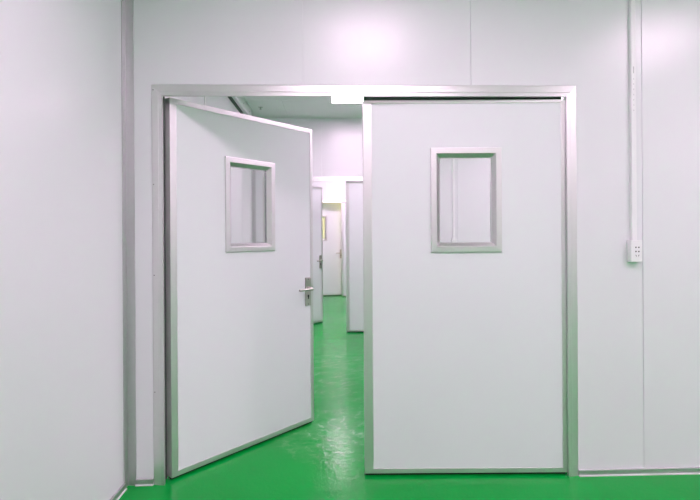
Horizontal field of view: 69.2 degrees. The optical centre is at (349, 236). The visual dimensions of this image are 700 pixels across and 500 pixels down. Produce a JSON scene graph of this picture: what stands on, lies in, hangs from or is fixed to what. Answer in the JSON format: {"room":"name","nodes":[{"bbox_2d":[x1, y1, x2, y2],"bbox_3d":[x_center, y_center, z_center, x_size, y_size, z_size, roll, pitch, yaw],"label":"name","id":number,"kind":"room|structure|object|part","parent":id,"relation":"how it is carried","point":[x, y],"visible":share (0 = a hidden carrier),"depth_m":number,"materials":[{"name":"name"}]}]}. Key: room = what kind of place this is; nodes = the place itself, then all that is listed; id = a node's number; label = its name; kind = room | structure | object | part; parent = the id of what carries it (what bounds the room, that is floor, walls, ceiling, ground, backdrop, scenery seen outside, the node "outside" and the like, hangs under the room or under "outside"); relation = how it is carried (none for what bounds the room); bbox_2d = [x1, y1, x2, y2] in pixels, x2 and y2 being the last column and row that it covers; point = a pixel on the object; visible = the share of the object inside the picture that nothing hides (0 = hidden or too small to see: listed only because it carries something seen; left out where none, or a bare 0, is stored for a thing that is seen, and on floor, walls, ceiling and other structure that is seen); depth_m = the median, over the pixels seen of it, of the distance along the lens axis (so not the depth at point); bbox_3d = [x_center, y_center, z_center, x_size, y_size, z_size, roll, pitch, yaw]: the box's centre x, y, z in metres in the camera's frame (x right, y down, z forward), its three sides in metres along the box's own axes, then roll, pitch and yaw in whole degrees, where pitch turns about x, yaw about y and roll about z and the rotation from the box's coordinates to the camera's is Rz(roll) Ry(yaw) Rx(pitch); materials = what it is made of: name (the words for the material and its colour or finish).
{"room":"clean room","nodes":[
{"label":"clean room","id":0,"kind":"room"},
{"bbox_2d":[0,0,251,499],"bbox_3d":[-1.309,-0.148,4.336,0.100,2.975,19.800,0,0,-2],"label":"wall","id":1,"kind":"structure","parent":0,"point":[62,436],"depth_m":2.09,"materials":[{"name":"white paint"}]},
{"bbox_2d":[110,483,126,499],"bbox_3d":[-1.063,1.321,-1.383,0.017,0.034,8.152,0,0,-2],"label":"baseboard","id":2,"kind":"structure","parent":1,"relation":"attached to","point":[122,489],"depth_m":2.61,"materials":[{"name":"silver metal"}]},
{"bbox_2d":[228,97,251,115],"bbox_3d":[-1.257,-1.561,5.243,0.078,0.149,2.510,0,0,-2],"label":"duct","id":3,"kind":"object","parent":1,"relation":"attached to","point":[240,103],"visible":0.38,"depth_m":5.92,"materials":[{"name":"white metal"}]},
{"bbox_2d":[244,97,361,116],"bbox_3d":[2.491,-1.689,4.455,7.722,0.060,19.800,0,0,-2],"label":"ceiling","id":4,"kind":"structure","parent":0,"point":[272,106],"depth_m":6.45,"materials":[{"name":"white"}]},
{"bbox_2d":[331,97,362,102],"bbox_3d":[0.076,-1.637,5.900,0.600,0.014,0.600,0,0,-2],"label":"recessed light","id":5,"kind":"object","parent":4,"relation":"in","point":[333,99],"visible":0.24,"depth_m":6.04,"materials":[{"name":"white plastic"}]},
{"bbox_2d":[313,181,345,198],"bbox_3d":[2.285,-0.170,11.368,7.722,2.975,0.070,0,0,-2],"label":"wall","id":6,"kind":"structure","parent":0,"point":[330,189],"depth_m":11.25,"materials":[{"name":"white paint"}]},
{"bbox_2d":[322,199,345,201],"bbox_3d":[-0.168,0.245,11.291,2.360,2.174,0.097,0,0,-2],"label":"door frame","id":7,"kind":"structure","parent":6,"relation":"in","point":[323,200],"depth_m":11.24,"materials":[{"name":"silver metal"}]},
{"bbox_2d":[322,203,341,295],"bbox_3d":[-0.705,0.285,11.406,1.122,2.098,0.170,0,0,-13],"label":"door leaf","id":8,"kind":"structure","parent":7,"relation":"attached to","point":[332,244],"depth_m":11.46,"materials":[{"name":"white"}]},
{"bbox_2d":[341,202,345,296],"bbox_3d":[0.373,0.271,11.307,1.122,2.112,0.066,0,0,-1],"label":"door leaf","id":9,"kind":"structure","parent":7,"relation":"attached to","point":[343,204],"depth_m":11.27,"materials":[{"name":"white"}]},
{"bbox_3d":[-0.163,0.281,11.293,0.050,2.070,0.050,0,0,-1],"label":"edge trim","id":10,"kind":"part","parent":9,"relation":"part of","materials":[{"name":"silver metal"}]},
{"bbox_3d":[0.373,0.277,11.307,1.116,2.064,0.045,0,0,-1],"label":"panel","id":11,"kind":"part","parent":9,"relation":"part of","materials":[{"name":"white metal"}]},
{"bbox_2d":[322,202,341,237],"bbox_3d":[2.194,-0.170,14.300,7.522,2.975,0.100,0,0,-2],"label":"wall","id":12,"kind":"structure","parent":0,"point":[322,202],"depth_m":14.16,"materials":[{"name":"white"}]},
{"bbox_2d":[256,119,489,242],"bbox_3d":[2.417,-0.171,7.129,7.722,2.975,0.070,0,0,-2],"label":"wall","id":13,"kind":"structure","parent":0,"point":[337,144],"depth_m":7.06,"materials":[{"name":"white paint"}]},
{"bbox_2d":[252,170,255,242],"bbox_3d":[-1.316,-0.148,6.954,0.048,2.975,0.048,0,0,-2],"label":"trim","id":14,"kind":"structure","parent":13,"relation":"attached to","point":[253,171],"depth_m":6.97,"materials":[{"name":"silver metal"}]},
{"bbox_2d":[258,117,361,118],"bbox_3d":[2.435,-1.653,7.075,7.472,0.012,0.040,0,0,-2],"label":"trim","id":15,"kind":"structure","parent":13,"relation":"attached to","point":[258,117],"depth_m":6.98,"materials":[{"name":"white metal"}]},
{"bbox_2d":[262,177,362,242],"bbox_3d":[-0.036,0.245,7.053,2.360,2.174,0.097,0,0,-2],"label":"trim","id":16,"kind":"structure","parent":13,"relation":"in","point":[314,178],"depth_m":7.00,"materials":[{"name":"silver metal"}]},
{"bbox_2d":[313,187,322,323],"bbox_3d":[-0.787,0.285,7.474,0.170,2.098,1.122,0,0,38],"label":"door leaf","id":17,"kind":"structure","parent":16,"relation":"attached to","point":[317,191],"depth_m":7.81,"materials":[{"name":"white"}]},
{"bbox_3d":[-0.455,0.389,7.858,0.007,0.200,0.056,0,0,38],"label":"handle plate","id":18,"kind":"part","parent":17,"relation":"part of","materials":[{"name":"silver metal"}]},
{"bbox_3d":[-0.452,0.276,7.906,0.050,2.084,0.027,0,0,38],"label":"edge trim","id":19,"kind":"part","parent":17,"relation":"part of","materials":[{"name":"silver metal"}]},
{"bbox_2d":[345,181,363,331],"bbox_3d":[0.505,0.270,7.072,1.122,2.112,0.066,0,0,-1],"label":"door leaf","id":20,"kind":"structure","parent":16,"relation":"attached to","point":[354,292],"depth_m":7.04,"materials":[{"name":"white"}]},
{"bbox_3d":[-0.031,0.280,7.061,0.050,2.070,0.050,0,0,-1],"label":"edge trim","id":21,"kind":"part","parent":20,"relation":"part of","materials":[{"name":"silver metal"}]},
{"bbox_3d":[0.499,-0.749,7.072,1.122,0.019,0.050,0,0,-1],"label":"edge trim","id":22,"kind":"part","parent":20,"relation":"part of","materials":[{"name":"silver metal"}]},
{"bbox_3d":[0.511,1.298,7.072,1.122,0.027,0.050,0,0,-1],"label":"edge trim","id":23,"kind":"part","parent":20,"relation":"part of","materials":[{"name":"silver metal"}]},
{"bbox_2d":[452,159,454,237],"bbox_3d":[1.435,-0.817,7.053,0.028,1.672,0.020,0,0,-2],"label":"cable conduit","id":24,"kind":"object","parent":13,"relation":"attached to","point":[453,189],"visible":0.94,"depth_m":7.04,"materials":[{"name":"white plastic"}]},
{"bbox_2d":[119,295,699,499],"bbox_3d":[2.510,1.341,4.455,7.722,0.050,19.800,0,0,-2],"label":"floor","id":25,"kind":"structure","parent":0,"point":[323,458],"depth_m":2.80,"materials":[{"name":"green paint"}]},
{"bbox_2d":[134,0,699,478],"bbox_3d":[2.549,-0.172,2.890,7.722,2.975,0.070,0,0,-2],"label":"wall","id":26,"kind":"structure","parent":0,"point":[639,322],"depth_m":2.82,"materials":[{"name":"white paint"}]},
{"bbox_2d":[121,0,136,486],"bbox_3d":[-1.184,-0.149,2.715,0.048,2.975,0.048,0,0,-2],"label":"trim","id":27,"kind":"structure","parent":26,"relation":"attached to","point":[127,6],"depth_m":2.73,"materials":[{"name":"silver metal"}]},
{"bbox_2d":[135,478,153,485],"bbox_3d":[-1.105,1.321,2.733,0.093,0.034,0.017,0,0,-2],"label":"baseboard","id":28,"kind":"structure","parent":26,"relation":"attached to","point":[144,481],"depth_m":2.73,"materials":[{"name":"silver metal"}]},
{"bbox_2d":[151,84,577,484],"bbox_3d":[0.096,0.244,2.814,2.360,2.174,0.097,0,0,-2],"label":"door frame","id":29,"kind":"structure","parent":26,"relation":"in","point":[158,91],"depth_m":2.77,"materials":[{"name":"silver metal"}]},
{"bbox_2d":[165,97,313,479],"bbox_3d":[-0.641,0.284,3.224,0.170,2.098,1.122,0,0,40],"label":"door leaf","id":30,"kind":"structure","parent":29,"relation":"attached to","point":[240,338],"depth_m":3.08,"materials":[{"name":"white"}]},
{"bbox_3d":[-0.987,0.279,2.808,0.050,2.084,0.040,0,0,40],"label":"edge trim","id":31,"kind":"part","parent":30,"relation":"part of","materials":[{"name":"silver metal"}]},
{"bbox_3d":[-0.648,-0.750,3.224,0.050,0.030,1.122,0,0,40],"label":"edge trim","id":32,"kind":"part","parent":30,"relation":"part of","materials":[{"name":"silver metal"}]},
{"bbox_3d":[-0.635,1.304,3.224,0.050,0.029,1.122,0,0,40],"label":"edge trim","id":33,"kind":"part","parent":30,"relation":"part of","materials":[{"name":"silver metal"}]},
{"bbox_3d":[-0.311,0.368,3.534,0.056,0.023,0.140,0,0,40],"label":"lever","id":34,"kind":"part","parent":30,"relation":"part of","materials":[{"name":"silver metal"}]},
{"bbox_3d":[-0.297,0.388,3.599,0.007,0.200,0.056,0,0,40],"label":"handle plate","id":35,"kind":"part","parent":30,"relation":"part of","materials":[{"name":"silver metal"}]},
{"bbox_3d":[-0.292,0.275,3.646,0.050,2.084,0.027,0,0,40],"label":"edge trim","id":36,"kind":"part","parent":30,"relation":"part of","materials":[{"name":"silver metal"}]},
{"bbox_2d":[362,97,566,474],"bbox_3d":[0.637,0.269,2.843,1.122,2.112,0.066,0,0,0],"label":"door leaf","id":37,"kind":"structure","parent":29,"relation":"attached to","point":[465,342],"depth_m":2.82,"materials":[{"name":"white"}]},
{"bbox_3d":[0.101,0.279,2.843,0.050,2.070,0.050,0,0,0],"label":"edge trim","id":38,"kind":"part","parent":37,"relation":"part of","materials":[{"name":"silver metal"}]},
{"bbox_3d":[0.631,-0.750,2.843,1.122,0.019,0.050,0,0,0],"label":"edge trim","id":39,"kind":"part","parent":37,"relation":"part of","materials":[{"name":"silver metal"}]},
{"bbox_3d":[0.644,1.298,2.843,1.122,0.027,0.050,0,0,0],"label":"edge trim","id":40,"kind":"part","parent":37,"relation":"part of","materials":[{"name":"silver metal"}]},
{"bbox_3d":[1.188,0.272,2.844,0.022,2.070,0.050,0,0,0],"label":"edge trim","id":41,"kind":"part","parent":37,"relation":"part of","materials":[{"name":"silver metal"}]},
{"bbox_2d":[629,0,636,239],"bbox_3d":[1.567,-0.818,2.815,0.028,1.672,0.020,0,0,-2],"label":"cable conduit","id":42,"kind":"object","parent":26,"relation":"attached to","point":[632,29],"visible":1,"depth_m":2.81,"materials":[{"name":"white plastic"}]},
{"bbox_2d":[627,240,641,261],"bbox_3d":[1.574,0.079,2.806,0.064,0.119,0.039,0,0,-2],"label":"box","id":43,"kind":"object","parent":26,"relation":"attached to","point":[634,247],"visible":1,"depth_m":2.79,"materials":[{"name":"white plastic"}]},
{"bbox_2d":[578,467,699,476],"bbox_3d":[3.792,1.291,2.885,5.056,0.034,0.017,0,0,-2],"label":"baseboard","id":44,"kind":"structure","parent":26,"relation":"attached to","point":[674,470],"depth_m":2.81,"materials":[{"name":"silver metal"}]}
]}

